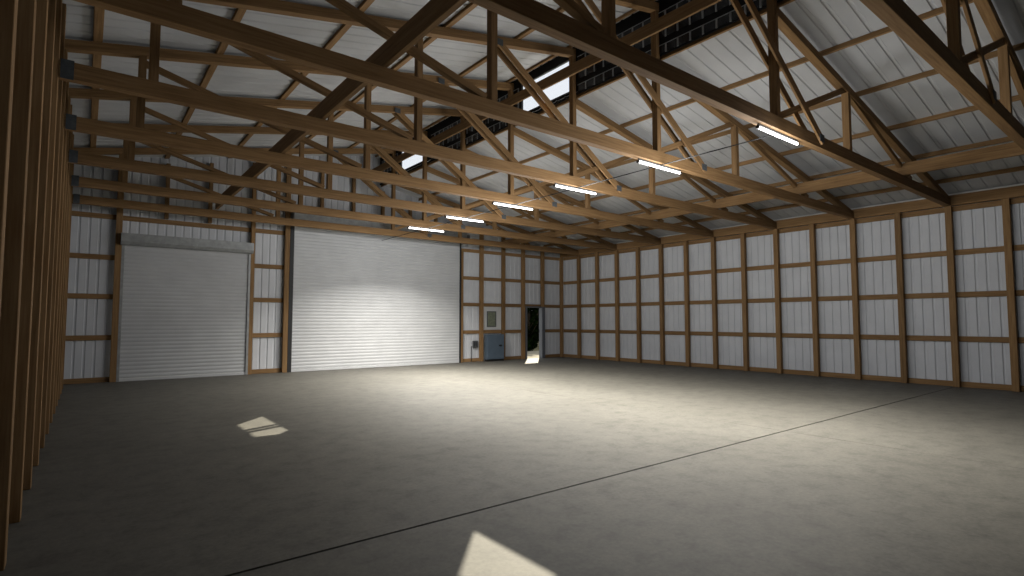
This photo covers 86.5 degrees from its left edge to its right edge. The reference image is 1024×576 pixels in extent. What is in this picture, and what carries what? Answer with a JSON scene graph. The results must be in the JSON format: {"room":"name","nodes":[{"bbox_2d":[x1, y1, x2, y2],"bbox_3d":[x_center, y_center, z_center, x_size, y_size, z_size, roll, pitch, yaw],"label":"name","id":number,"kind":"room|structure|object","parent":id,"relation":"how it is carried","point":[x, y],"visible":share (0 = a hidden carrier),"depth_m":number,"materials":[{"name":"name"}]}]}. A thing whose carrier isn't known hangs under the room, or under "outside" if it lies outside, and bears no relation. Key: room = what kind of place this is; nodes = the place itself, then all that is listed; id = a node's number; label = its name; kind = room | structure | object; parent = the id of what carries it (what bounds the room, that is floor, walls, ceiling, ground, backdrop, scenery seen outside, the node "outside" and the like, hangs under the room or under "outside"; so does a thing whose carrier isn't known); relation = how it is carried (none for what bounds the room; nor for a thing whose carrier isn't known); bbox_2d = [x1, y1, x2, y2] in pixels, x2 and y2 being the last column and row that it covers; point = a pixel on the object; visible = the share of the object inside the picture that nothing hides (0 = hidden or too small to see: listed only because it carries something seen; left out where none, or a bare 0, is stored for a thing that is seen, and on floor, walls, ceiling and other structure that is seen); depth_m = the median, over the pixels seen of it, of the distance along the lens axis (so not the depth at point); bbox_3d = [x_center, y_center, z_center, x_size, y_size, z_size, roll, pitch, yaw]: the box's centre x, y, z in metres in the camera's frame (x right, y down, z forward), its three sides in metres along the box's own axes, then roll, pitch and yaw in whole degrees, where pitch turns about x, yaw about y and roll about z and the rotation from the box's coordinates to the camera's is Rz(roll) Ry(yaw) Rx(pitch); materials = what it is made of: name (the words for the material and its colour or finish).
{"room":"farm building","nodes":[
{"label":"farm building","id":0,"kind":"room"},
{"bbox_2d":[64,156,559,378],"bbox_3d":[-5.259,-1.101,21.901,19.780,8.517,0.022,3,-4,-38],"label":"wall","id":1,"kind":"structure","parent":0,"point":[88,358],"depth_m":18.94,"materials":[{"name":"white metal"}]},
{"bbox_2d":[63,377,108,383],"bbox_3d":[-12.448,2.715,15.981,1.315,0.150,0.040,3,-4,-38],"label":"baseboard","id":2,"kind":"structure","parent":1,"relation":"attached to","point":[97,379],"depth_m":15.94,"materials":[{"name":"brown wood"}]},
{"bbox_2d":[65,335,110,340],"bbox_3d":[-12.448,1.470,16.055,1.315,0.150,0.040,3,-4,-38],"label":"beam","id":3,"kind":"structure","parent":1,"relation":"attached to","point":[76,337],"depth_m":16.00,"materials":[{"name":"brown wood"}]},
{"bbox_2d":[68,293,112,298],"bbox_3d":[-12.448,0.244,16.129,1.315,0.150,0.040,3,-4,-38],"label":"beam","id":4,"kind":"structure","parent":1,"relation":"attached to","point":[70,295],"depth_m":16.08,"materials":[{"name":"brown wood"}]},
{"bbox_2d":[70,253,114,259],"bbox_3d":[-12.448,-0.936,16.200,1.315,0.150,0.040,3,-4,-38],"label":"beam","id":5,"kind":"structure","parent":1,"relation":"attached to","point":[72,255],"depth_m":16.17,"materials":[{"name":"brown wood"}]},
{"bbox_2d":[72,211,284,234],"bbox_3d":[-10.512,-2.079,17.785,6.230,0.150,0.040,3,-4,-38],"label":"beam","id":6,"kind":"structure","parent":1,"relation":"attached to","point":[74,213],"depth_m":17.50,"materials":[{"name":"brown wood"}]},
{"bbox_2d":[251,368,280,373],"bbox_3d":[-8.563,2.897,19.015,1.280,0.150,0.040,3,-4,-38],"label":"baseboard","id":7,"kind":"structure","parent":1,"relation":"attached to","point":[273,370],"depth_m":18.97,"materials":[{"name":"brown wood"}]},
{"bbox_2d":[252,333,281,337],"bbox_3d":[-8.563,1.652,19.090,1.280,0.150,0.040,3,-4,-38],"label":"beam","id":8,"kind":"structure","parent":1,"relation":"attached to","point":[254,335],"depth_m":19.05,"materials":[{"name":"brown wood"}]},
{"bbox_2d":[254,264,283,269],"bbox_3d":[-8.563,-0.754,19.234,1.280,0.150,0.040,3,-4,-38],"label":"beam","id":9,"kind":"structure","parent":1,"relation":"attached to","point":[265,266],"depth_m":19.20,"materials":[{"name":"brown wood"}]},
{"bbox_2d":[463,330,520,333],"bbox_3d":[-0.857,2.013,25.109,3.690,0.150,0.040,3,-4,-38],"label":"beam","id":10,"kind":"structure","parent":1,"relation":"attached to","point":[464,331],"depth_m":24.95,"materials":[{"name":"brown wood"}]},
{"bbox_2d":[484,307,500,329],"bbox_3d":[-0.923,1.396,25.060,1.040,1.050,0.020,3,-4,-38],"label":"board","id":11,"kind":"object","parent":10,"relation":"attached to","point":[497,309],"visible":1,"depth_m":25.15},
{"bbox_2d":[487,311,495,326],"bbox_3d":[-0.938,1.428,25.013,0.520,0.720,0.028,3,-4,-38],"label":"framed notice","id":12,"kind":"object","parent":11,"relation":"attached to","point":[491,315],"visible":1,"depth_m":25.00,"materials":[{"name":"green paper"}]},
{"bbox_2d":[461,248,558,260],"bbox_3d":[0.100,-1.582,26.075,6.120,0.150,0.040,3,-4,-38],"label":"beam","id":13,"kind":"structure","parent":1,"relation":"attached to","point":[462,249],"depth_m":25.88,"materials":[{"name":"brown wood"}]},
{"bbox_2d":[463,276,559,284],"bbox_3d":[0.100,-0.349,26.001,6.120,0.150,0.040,3,-4,-38],"label":"beam","id":14,"kind":"structure","parent":1,"relation":"attached to","point":[465,277],"depth_m":25.84,"materials":[{"name":"brown wood"}]},
{"bbox_2d":[463,303,559,307],"bbox_3d":[0.100,0.832,25.930,6.120,0.150,0.040,3,-4,-38],"label":"beam","id":15,"kind":"structure","parent":1,"relation":"attached to","point":[464,304],"depth_m":25.64,"materials":[{"name":"brown wood"}]},
{"bbox_2d":[525,306,544,358],"bbox_3d":[1.091,2.162,26.548,1.200,2.520,0.240,3,-4,-38],"label":"door frame","id":16,"kind":"structure","parent":1,"relation":"in","point":[541,309],"depth_m":26.74,"materials":[{"name":"grey metal"}]},
{"bbox_2d":[122,343,538,378],"bbox_3d":[-10.612,4.013,29.602,160.000,0.390,180.000,3,-4,-38],"label":"ground","id":17,"kind":"structure","parent":0,"point":[537,348],"depth_m":37.26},
{"bbox_2d":[527,308,538,350],"bbox_3d":[1.090,1.342,36.480,3.999,5.869,3.751,2,-4,-25],"label":"leafy tree","id":18,"kind":"object","parent":17,"relation":"on","point":[533,324],"visible":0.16,"depth_m":35.91,"materials":[{"name":"green plant"}]},
{"bbox_2d":[62,0,657,156],"bbox_3d":[-1.589,-5.189,9.369,10.540,2.078,25.400,3,-4,-38],"label":"ceiling","id":19,"kind":"structure","parent":0,"point":[358,42],"depth_m":11.88,"materials":[{"name":"white metal"}]},
{"bbox_2d":[164,8,245,158],"bbox_3d":[-3.485,-4.761,7.794,0.136,0.082,24.660,3,-4,-38],"label":"purlin","id":20,"kind":"structure","parent":19,"relation":"attached to","point":[238,14],"depth_m":11.33,"materials":[{"name":"brown wood"}]},
{"bbox_2d":[228,0,374,157],"bbox_3d":[-2.052,-5.048,8.934,0.136,0.082,24.660,3,-4,-38],"label":"purlin","id":21,"kind":"structure","parent":19,"relation":"attached to","point":[365,4],"depth_m":10.97,"materials":[{"name":"brown wood"}]},
{"bbox_2d":[288,3,477,154],"bbox_3d":[-0.603,-5.338,10.088,0.136,0.082,24.660,3,-4,-38],"label":"purlin","id":22,"kind":"structure","parent":19,"relation":"attached to","point":[470,6],"depth_m":11.68,"materials":[{"name":"brown wood"}]},
{"bbox_2d":[342,7,564,154],"bbox_3d":[0.847,-5.628,11.241,0.136,0.082,24.660,3,-4,-38],"label":"purlin","id":23,"kind":"structure","parent":19,"relation":"attached to","point":[528,31],"depth_m":13.40,"materials":[{"name":"brown wood"}]},
{"bbox_2d":[0,357,1023,575],"bbox_3d":[2.356,2.647,11.928,19.820,0.200,24.740,3,-4,-38],"label":"floor","id":24,"kind":"structure","parent":0,"point":[550,466],"depth_m":6.36,"materials":[{"name":"concrete"}]},
{"bbox_2d":[0,0,17,315],"bbox_3d":[-3.072,-1.162,3.238,0.140,6.364,0.150,3,-4,-38],"label":"wall post","id":25,"kind":"object","parent":24,"relation":"on","point":[8,8],"visible":1,"depth_m":3.22,"materials":[{"name":"brown wood"}]},
{"bbox_2d":[0,0,36,570],"bbox_3d":[-3.824,-1.223,4.205,0.140,6.602,0.150,3,-4,-38],"label":"wall post","id":26,"kind":"object","parent":24,"relation":"on","point":[26,15],"visible":0.82,"depth_m":4.11,"materials":[{"name":"brown wood"}]},
{"bbox_2d":[9,0,48,523],"bbox_3d":[-4.575,-1.047,5.157,0.140,6.364,0.150,3,-4,-38],"label":"wall post","id":27,"kind":"object","parent":24,"relation":"on","point":[22,379],"visible":0.68,"depth_m":5.08,"materials":[{"name":"brown wood"}]},
{"bbox_2d":[23,0,56,489],"bbox_3d":[-5.327,-1.108,6.123,0.140,6.602,0.150,3,-4,-38],"label":"wall post","id":28,"kind":"object","parent":24,"relation":"on","point":[41,213],"visible":0.45,"depth_m":6.06,"materials":[{"name":"brown wood"}]},
{"bbox_2d":[33,0,62,465],"bbox_3d":[-6.079,-0.932,7.075,0.140,6.364,0.150,3,-4,-38],"label":"wall post","id":29,"kind":"object","parent":24,"relation":"on","point":[40,371],"visible":0.41,"depth_m":7.04,"materials":[{"name":"brown wood"}]},
{"bbox_2d":[40,3,66,447],"bbox_3d":[-6.831,-0.993,8.041,0.140,6.602,0.150,3,-4,-38],"label":"wall post","id":30,"kind":"object","parent":24,"relation":"on","point":[64,8],"visible":0.42,"depth_m":8.00,"materials":[{"name":"brown wood"}]},
{"bbox_2d":[45,50,67,433],"bbox_3d":[-7.583,-0.817,8.993,0.140,6.364,0.150,3,-4,-38],"label":"wall post","id":31,"kind":"object","parent":24,"relation":"on","point":[65,51],"visible":0.42,"depth_m":8.96,"materials":[{"name":"brown wood"}]},
{"bbox_2d":[49,81,68,422],"bbox_3d":[-8.335,-0.878,9.959,0.140,6.602,0.150,3,-4,-38],"label":"wall post","id":32,"kind":"object","parent":24,"relation":"on","point":[67,83],"visible":0.24,"depth_m":9.92,"materials":[{"name":"brown wood"}]},
{"bbox_2d":[53,97,70,413],"bbox_3d":[-9.086,-0.702,10.911,0.140,6.364,0.150,3,-4,-38],"label":"wall post","id":33,"kind":"object","parent":24,"relation":"on","point":[69,98],"visible":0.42,"depth_m":10.88,"materials":[{"name":"brown wood"}]},
{"bbox_2d":[56,105,71,405],"bbox_3d":[-9.838,-0.763,11.877,0.140,6.602,0.150,3,-4,-38],"label":"wall post","id":34,"kind":"object","parent":24,"relation":"on","point":[64,247],"visible":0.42,"depth_m":11.84,"materials":[{"name":"brown wood"}]},
{"bbox_2d":[58,131,72,399],"bbox_3d":[-10.590,-0.586,12.829,0.140,6.364,0.150,3,-4,-38],"label":"wall post","id":35,"kind":"object","parent":24,"relation":"on","point":[71,131],"visible":0.34,"depth_m":12.80,"materials":[{"name":"brown wood"}]},
{"bbox_2d":[60,134,73,393],"bbox_3d":[-11.342,-0.648,13.796,0.140,6.602,0.150,3,-4,-38],"label":"wall post","id":36,"kind":"object","parent":24,"relation":"on","point":[73,134],"visible":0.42,"depth_m":13.76,"materials":[{"name":"brown wood"}]},
{"bbox_2d":[62,164,73,388],"bbox_3d":[-12.094,-0.471,14.747,0.140,6.364,0.150,3,-4,-38],"label":"wall post","id":37,"kind":"object","parent":24,"relation":"on","point":[73,164],"visible":0.24,"depth_m":14.71,"materials":[{"name":"brown wood"}]},
{"bbox_2d":[109,192,123,381],"bbox_3d":[-11.932,-0.483,16.460,0.160,6.592,0.140,3,-4,-38],"label":"wall post","id":38,"kind":"object","parent":24,"relation":"on","point":[119,215],"visible":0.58,"depth_m":16.36,"materials":[{"name":"brown wood"}]},
{"bbox_2d":[248,162,256,374],"bbox_3d":[-8.971,-0.712,18.795,0.120,7.329,0.140,3,-4,-38],"label":"wall post","id":39,"kind":"object","parent":24,"relation":"on","point":[254,191],"visible":0.76,"depth_m":18.69,"materials":[{"name":"brown wood"}]},
{"bbox_2d":[116,232,253,381],"bbox_3d":[-10.348,0.639,17.445,3.690,4.470,0.282,3,-4,-38],"label":"door","id":40,"kind":"structure","parent":39,"relation":"attached to","point":[184,303],"depth_m":17.42,"materials":[{"name":"metal"}]},
{"bbox_2d":[121,232,253,253],"bbox_3d":[-10.327,-1.419,17.542,3.690,0.350,0.215,3,-4,-38],"label":"hood","id":41,"kind":"object","parent":40,"relation":"attached to","point":[128,240],"depth_m":17.36,"materials":[{"name":"metal"}]},
{"bbox_2d":[281,167,291,372],"bbox_3d":[-8.073,-0.779,19.503,0.160,7.547,0.140,3,-4,-38],"label":"wall post","id":42,"kind":"object","parent":24,"relation":"on","point":[288,177],"visible":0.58,"depth_m":19.40,"materials":[{"name":"brown wood"}]},
{"bbox_2d":[461,251,463,362],"bbox_3d":[-2.222,0.816,23.994,0.100,4.900,0.140,3,-4,-38],"label":"post","id":43,"kind":"object","parent":24,"relation":"on","point":[462,252],"visible":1,"depth_m":23.95,"materials":[{"name":"brown wood"}]},
{"bbox_2d":[287,212,469,371],"bbox_3d":[-4.869,0.281,21.672,7.626,5.690,0.422,3,-4,-38],"label":"door","id":44,"kind":"structure","parent":43,"relation":"attached to","point":[357,300],"depth_m":21.32,"materials":[{"name":"white metal"}]},
{"bbox_2d":[292,212,466,237],"bbox_3d":[-4.956,-2.341,21.718,7.300,0.450,0.355,3,-4,-38],"label":"hood","id":45,"kind":"object","parent":44,"relation":"attached to","point":[300,216],"depth_m":20.80,"materials":[{"name":"metal"}]},
{"bbox_2d":[479,227,483,361],"bbox_3d":[-1.387,0.276,24.680,0.160,6.061,0.140,3,-4,-38],"label":"wall post","id":46,"kind":"object","parent":24,"relation":"on","point":[481,237],"visible":0.88,"depth_m":24.61,"materials":[{"name":"brown wood"}]},
{"bbox_2d":[484,334,503,361],"bbox_3d":[-0.784,2.709,24.730,0.970,1.210,0.255,3,-4,-38],"label":"cabinet","id":47,"kind":"object","parent":24,"relation":"on","point":[493,343],"visible":0.99,"depth_m":24.59,"materials":[{"name":"blue metal"}]},
{"bbox_2d":[501,237,504,359],"bbox_3d":[-0.406,0.444,25.439,0.150,5.817,0.140,3,-4,-38],"label":"wall post","id":48,"kind":"object","parent":24,"relation":"on","point":[502,238],"visible":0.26,"depth_m":25.40,"materials":[{"name":"brown wood"}]},
{"bbox_2d":[521,243,524,358],"bbox_3d":[0.535,0.606,26.167,0.160,5.580,0.140,3,-4,-38],"label":"wall post","id":49,"kind":"object","parent":24,"relation":"on","point":[522,251],"visible":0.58,"depth_m":26.10,"materials":[{"name":"brown wood"}]},
{"bbox_2d":[540,252,544,306],"bbox_3d":[1.511,0.773,26.923,0.160,5.336,0.140,3,-4,-38],"label":"wall post","id":50,"kind":"object","parent":24,"relation":"on","point":[542,258],"visible":0.54,"depth_m":26.95,"materials":[{"name":"brown wood"}]},
{"bbox_2d":[559,257,563,356],"bbox_3d":[2.519,0.966,27.701,0.140,5.045,0.140,3,-4,-38],"label":"post","id":51,"kind":"object","parent":24,"relation":"on","point":[561,258],"visible":1,"depth_m":27.63,"materials":[{"name":"brown wood"}]},
{"bbox_2d":[577,255,580,357],"bbox_3d":[3.287,0.907,26.722,0.140,5.045,0.150,3,-4,-38],"label":"wall post","id":52,"kind":"object","parent":24,"relation":"on","point":[578,256],"visible":0.94,"depth_m":26.67,"materials":[{"name":"brown wood"}]},
{"bbox_2d":[595,253,599,359],"bbox_3d":[4.039,0.850,25.763,0.140,5.045,0.150,3,-4,-38],"label":"wall post","id":53,"kind":"object","parent":24,"relation":"on","point":[597,306],"visible":1,"depth_m":25.71,"materials":[{"name":"brown wood"}]},
{"bbox_2d":[614,250,619,360],"bbox_3d":[4.791,0.792,24.803,0.140,5.045,0.150,3,-4,-38],"label":"wall post","id":54,"kind":"object","parent":24,"relation":"on","point":[616,252],"visible":0.96,"depth_m":24.75,"materials":[{"name":"brown wood"}]},
{"bbox_2d":[635,247,641,362],"bbox_3d":[5.543,0.735,23.844,0.140,5.045,0.150,3,-4,-38],"label":"wall post","id":55,"kind":"object","parent":24,"relation":"on","point":[637,249],"visible":1,"depth_m":23.79,"materials":[{"name":"brown wood"}]},
{"bbox_2d":[658,244,664,364],"bbox_3d":[6.295,0.677,22.885,0.140,5.045,0.150,3,-4,-38],"label":"wall post","id":56,"kind":"object","parent":24,"relation":"on","point":[660,246],"visible":1,"depth_m":22.83,"materials":[{"name":"brown wood"}]},
{"bbox_2d":[683,241,690,366],"bbox_3d":[7.046,0.620,21.926,0.140,5.045,0.150,3,-4,-38],"label":"wall post","id":57,"kind":"object","parent":24,"relation":"on","point":[685,243],"visible":1,"depth_m":21.87,"materials":[{"name":"brown wood"}]},
{"bbox_2d":[710,237,718,368],"bbox_3d":[7.798,0.562,20.967,0.140,5.045,0.150,3,-4,-38],"label":"wall post","id":58,"kind":"object","parent":24,"relation":"on","point":[712,239],"visible":1,"depth_m":20.91,"materials":[{"name":"brown wood"}]},
{"bbox_2d":[740,233,748,370],"bbox_3d":[8.550,0.505,20.008,0.140,5.045,0.150,3,-4,-38],"label":"wall post","id":59,"kind":"object","parent":24,"relation":"on","point":[743,235],"visible":1,"depth_m":19.96,"materials":[{"name":"brown wood"}]},
{"bbox_2d":[773,229,782,373],"bbox_3d":[9.302,0.447,19.049,0.140,5.045,0.150,3,-4,-38],"label":"wall post","id":60,"kind":"object","parent":24,"relation":"on","point":[778,321],"visible":1,"depth_m":19.00,"materials":[{"name":"brown wood"}]},
{"bbox_2d":[809,224,819,376],"bbox_3d":[10.054,0.390,18.090,0.140,5.045,0.150,3,-4,-38],"label":"wall post","id":61,"kind":"object","parent":24,"relation":"on","point":[812,231],"visible":1,"depth_m":18.04,"materials":[{"name":"brown wood"}]},
{"bbox_2d":[849,219,861,379],"bbox_3d":[10.806,0.332,17.131,0.140,5.045,0.150,3,-4,-38],"label":"wall post","id":62,"kind":"object","parent":24,"relation":"on","point":[852,222],"visible":1,"depth_m":17.08,"materials":[{"name":"brown wood"}]},
{"bbox_2d":[894,213,908,382],"bbox_3d":[11.557,0.275,16.172,0.140,5.045,0.150,3,-4,-38],"label":"wall post","id":63,"kind":"object","parent":24,"relation":"on","point":[897,216],"visible":1,"depth_m":16.12,"materials":[{"name":"brown wood"}]},
{"bbox_2d":[944,206,960,386],"bbox_3d":[12.309,0.217,15.213,0.140,5.045,0.150,3,-4,-38],"label":"wall post","id":64,"kind":"object","parent":24,"relation":"on","point":[953,314],"visible":1,"depth_m":15.16,"materials":[{"name":"brown wood"}]},
{"bbox_2d":[1001,198,1020,391],"bbox_3d":[13.061,0.160,14.254,0.140,5.045,0.150,3,-4,-38],"label":"wall post","id":65,"kind":"object","parent":24,"relation":"on","point":[1006,208],"visible":1,"depth_m":14.20,"materials":[{"name":"brown wood"}]},
{"bbox_2d":[380,0,782,184],"bbox_3d":[2.267,-5.353,12.335,0.048,1.226,24.695,3,-4,-38],"label":"skylight","id":66,"kind":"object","parent":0,"point":[722,14],"depth_m":11.93,"materials":[{"name":"black glass"}]},
{"bbox_2d":[521,59,568,111],"bbox_3d":[0.868,-5.180,14.131,0.050,0.850,1.940,3,-4,-38],"label":"window","id":67,"kind":"structure","parent":66,"relation":"in","point":[566,61],"depth_m":14.05,"materials":[{"name":"black plastic"}]},
{"bbox_2d":[385,0,1023,248],"bbox_3d":[6.333,-3.583,15.483,10.440,2.080,25.400,3,-4,-38],"label":"ceiling","id":68,"kind":"structure","parent":0,"point":[729,57],"depth_m":12.65,"materials":[{"name":"white metal"}]},
{"bbox_2d":[72,147,578,254],"bbox_3d":[-4.468,-3.667,20.912,19.552,3.423,0.242,3,-4,-38],"label":"roof truss","id":69,"kind":"object","parent":68,"relation":"attached to","point":[76,198],"visible":0.58,"depth_m":18.62,"materials":[{"name":"brown wood"}]},
{"bbox_2d":[70,123,616,249],"bbox_3d":[-2.964,-3.783,18.994,19.552,3.423,0.242,3,-4,-38],"label":"roof truss","id":70,"kind":"object","parent":68,"relation":"attached to","point":[124,186],"visible":0.62,"depth_m":16.25,"materials":[{"name":"brown wood"}]},
{"bbox_2d":[68,88,660,243],"bbox_3d":[-1.460,-3.898,17.076,19.552,3.423,0.242,3,-4,-38],"label":"roof truss","id":71,"kind":"object","parent":68,"relation":"attached to","point":[130,164],"visible":0.67,"depth_m":14.24,"materials":[{"name":"brown wood"}]},
{"bbox_2d":[64,39,713,237],"bbox_3d":[0.043,-4.013,15.158,19.552,3.423,0.242,3,-4,-38],"label":"roof truss","id":72,"kind":"object","parent":68,"relation":"attached to","point":[73,123],"visible":0.81,"depth_m":11.82,"materials":[{"name":"brown wood"}]},
{"bbox_2d":[492,201,533,210],"bbox_3d":[0.041,-2.269,15.056,1.444,0.090,0.056,3,-4,-38],"label":"tube light","id":73,"kind":"object","parent":72,"relation":"hanging from","point":[493,202],"visible":1,"depth_m":15.03,"materials":[{"name":"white plastic"}]},
{"bbox_2d":[58,0,776,228],"bbox_3d":[1.547,-4.128,13.239,19.552,3.423,0.242,3,-4,-38],"label":"roof truss","id":74,"kind":"object","parent":68,"relation":"attached to","point":[69,71],"visible":0.74,"depth_m":10.33,"materials":[{"name":"brown wood"}]},
{"bbox_2d":[553,183,596,194],"bbox_3d":[1.544,-2.384,13.138,1.444,0.090,0.056,3,-4,-38],"label":"tube light","id":75,"kind":"object","parent":74,"relation":"hanging from","point":[554,184],"visible":1,"depth_m":13.07,"materials":[{"name":"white plastic"}]},
{"bbox_2d":[73,0,853,218],"bbox_3d":[3.051,-4.243,11.321,19.552,3.423,0.242,3,-4,-38],"label":"roof truss","id":76,"kind":"object","parent":68,"relation":"attached to","point":[172,14],"visible":0.95,"depth_m":8.57,"materials":[{"name":"brown wood"}]},
{"bbox_2d":[636,158,681,174],"bbox_3d":[3.048,-2.499,11.220,1.444,0.090,0.056,3,-4,-38],"label":"tube light","id":77,"kind":"object","parent":76,"relation":"hanging from","point":[639,160],"visible":1,"depth_m":11.16,"materials":[{"name":"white plastic"}]},
{"bbox_2d":[466,0,950,205],"bbox_3d":[4.554,-4.358,9.403,19.552,3.423,0.242,3,-4,-38],"label":"roof truss","id":78,"kind":"object","parent":68,"relation":"attached to","point":[582,31],"visible":0.99,"depth_m":9.05,"materials":[{"name":"brown wood"}]},
{"bbox_2d":[382,135,772,240],"bbox_3d":[-0.328,-2.268,15.528,0.022,0.022,15.796,3,-4,-38],"label":"power cable","id":79,"kind":"object","parent":78,"relation":"hanging from","point":[768,135],"visible":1,"depth_m":12.05,"materials":[{"name":"black plastic"}]},
{"bbox_2d":[503,142,1023,243],"bbox_3d":[7.103,-2.652,15.840,0.080,0.291,24.300,3,-4,-38],"label":"beam","id":80,"kind":"structure","parent":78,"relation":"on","point":[1012,149],"depth_m":14.00,"materials":[{"name":"brown wood"}]},
{"bbox_2d":[755,123,799,145],"bbox_3d":[4.552,-2.614,9.302,1.444,0.090,0.056,3,-4,-38],"label":"tube light","id":81,"kind":"object","parent":78,"relation":"hanging from","point":[758,126],"visible":1,"depth_m":9.25,"materials":[{"name":"white plastic"}]},
{"bbox_2d":[486,95,1019,225],"bbox_3d":[6.416,-3.504,15.480,0.066,0.111,24.660,3,-4,-38],"label":"purlin","id":82,"kind":"structure","parent":68,"relation":"attached to","point":[1016,97],"depth_m":13.23,"materials":[{"name":"brown wood"}]},
{"bbox_2d":[532,137,1011,233],"bbox_3d":[7.802,-3.093,16.541,0.066,0.111,24.660,3,-4,-38],"label":"purlin","id":83,"kind":"structure","parent":68,"relation":"attached to","point":[1004,139],"depth_m":14.83,"materials":[{"name":"brown wood"}]},
{"bbox_2d":[543,166,1023,246],"bbox_3d":[9.188,-2.682,17.603,0.066,0.111,24.660,3,-4,-38],"label":"purlin","id":84,"kind":"structure","parent":68,"relation":"attached to","point":[1020,168],"depth_m":15.94,"materials":[{"name":"brown wood"}]},
{"bbox_2d":[576,183,1023,249],"bbox_3d":[10.036,-2.447,18.203,0.018,0.048,24.580,3,-4,-38],"label":"purlin","id":85,"kind":"structure","parent":68,"relation":"attached to","point":[1020,183],"depth_m":16.80,"materials":[{"name":"brown wood"}]},
{"bbox_2d":[775,213,848,228],"bbox_3d":[10.020,-2.267,18.259,0.100,0.300,2.320,3,-4,-38],"label":"plate","id":86,"kind":"object","parent":68,"relation":"on","point":[821,218],"depth_m":18.27,"materials":[{"name":"brown wood"}]},
{"bbox_2d":[853,199,944,218],"bbox_3d":[11.540,-2.383,16.321,0.100,0.300,2.308,3,-4,-38],"label":"plate","id":87,"kind":"object","parent":68,"relation":"on","point":[923,204],"depth_m":16.30,"materials":[{"name":"brown wood"}]},
{"bbox_2d":[860,0,1023,150],"bbox_3d":[6.058,-4.473,7.485,19.552,3.423,0.242,3,-4,-38],"label":"roof truss","id":88,"kind":"object","parent":68,"relation":"attached to","point":[951,62],"visible":1,"depth_m":7.56,"materials":[{"name":"brown wood"}]},
{"bbox_2d":[90,7,104,147],"bbox_3d":[-4.966,-4.464,6.615,0.136,0.082,24.660,3,-4,-38],"label":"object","id":89,"kind":"structure","parent":88,"relation":"on","point":[98,20],"depth_m":9.93,"materials":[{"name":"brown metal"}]},
{"bbox_2d":[215,0,466,209],"bbox_3d":[-2.080,-3.138,7.875,0.080,0.306,23.050,3,-4,-38],"label":"brace","id":90,"kind":"object","parent":88,"relation":"on","point":[434,12],"visible":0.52,"depth_m":7.42,"materials":[{"name":"brown wood"}]},
{"bbox_2d":[375,0,655,156],"bbox_3d":[2.107,-5.881,12.244,0.069,0.069,24.660,3,-4,-38],"label":"purlin","id":91,"kind":"structure","parent":88,"relation":"on","point":[632,11],"depth_m":14.00,"materials":[{"name":"brown wood"}]},
{"bbox_2d":[372,0,720,170],"bbox_3d":[2.005,-5.098,12.022,0.573,0.454,24.350,3,-4,-38],"label":"rail","id":92,"kind":"object","parent":88,"relation":"attached to","point":[692,7],"visible":0.62,"depth_m":12.06,"materials":[{"name":"brown wood"}]},
{"bbox_2d":[381,0,795,186],"bbox_3d":[2.313,-4.721,12.336,0.066,0.111,24.660,3,-4,-38],"label":"purlin","id":93,"kind":"structure","parent":88,"relation":"on","point":[784,2],"depth_m":11.17,"materials":[{"name":"brown wood"}]},
{"bbox_2d":[418,0,973,200],"bbox_3d":[3.660,-4.321,13.368,0.066,0.111,24.660,3,-4,-38],"label":"purlin","id":94,"kind":"structure","parent":88,"relation":"on","point":[938,11],"depth_m":11.34,"materials":[{"name":"brown wood"}]},
{"bbox_2d":[471,42,1023,208],"bbox_3d":[5.022,-3.917,14.412,0.066,0.111,24.660,3,-4,-38],"label":"purlin","id":95,"kind":"structure","parent":88,"relation":"on","point":[1017,47],"depth_m":11.39,"materials":[{"name":"brown wood"}]},
{"bbox_2d":[949,185,1023,205],"bbox_3d":[12.800,-2.479,14.713,0.100,0.300,1.535,3,-4,-38],"label":"plate","id":96,"kind":"object","parent":68,"relation":"on","point":[984,196],"depth_m":14.64,"materials":[{"name":"brown wood"}]},
{"bbox_2d":[712,225,772,236],"bbox_3d":[8.516,-2.151,20.178,0.100,0.299,2.332,3,-4,-38],"label":"plate","id":97,"kind":"object","parent":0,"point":[745,228],"depth_m":20.25,"materials":[{"name":"brown wood"}]},
{"bbox_2d":[562,196,1023,385],"bbox_3d":[10.155,0.241,18.182,0.022,5.392,24.695,3,-4,-38],"label":"wall","id":98,"kind":"structure","parent":0,"point":[980,362],"depth_m":17.76,"materials":[{"name":"white metal"}]},
{"bbox_2d":[560,234,709,257],"bbox_3d":[5.115,-1.891,24.517,0.100,0.299,8.438,3,-4,-38],"label":"plate","id":99,"kind":"object","parent":98,"relation":"on","point":[683,237],"depth_m":23.84,"materials":[{"name":"brown wood"}]},
{"bbox_2d":[563,197,1023,260],"bbox_3d":[10.178,-2.054,18.227,0.040,0.150,24.480,3,-4,-38],"label":"girt","id":100,"kind":"object","parent":98,"relation":"attached to","point":[1021,199],"depth_m":17.79,"materials":[{"name":"brown wood"}]},
{"bbox_2d":[563,244,1023,284],"bbox_3d":[10.178,-0.819,18.153,0.040,0.150,24.480,3,-4,-38],"label":"girt","id":101,"kind":"object","parent":98,"relation":"attached to","point":[1015,247],"depth_m":17.77,"materials":[{"name":"brown wood"}]},
{"bbox_2d":[564,354,1023,391],"bbox_3d":[10.178,2.832,17.934,0.040,0.150,24.480,3,-4,-38],"label":"baseboard","id":102,"kind":"structure","parent":98,"relation":"attached to","point":[758,369],"depth_m":17.65,"materials":[{"name":"brown wood"}]},
{"bbox_2d":[564,329,1023,342],"bbox_3d":[10.178,1.587,18.009,0.040,0.150,24.480,3,-4,-38],"label":"girt","id":103,"kind":"object","parent":98,"relation":"attached to","point":[788,335],"depth_m":17.66,"materials":[{"name":"brown wood"}]},
{"bbox_2d":[564,290,1023,307],"bbox_3d":[10.178,0.362,18.082,0.040,0.150,24.480,3,-4,-38],"label":"girt","id":104,"kind":"object","parent":98,"relation":"attached to","point":[1017,292],"depth_m":17.73,"materials":[{"name":"brown wood"}]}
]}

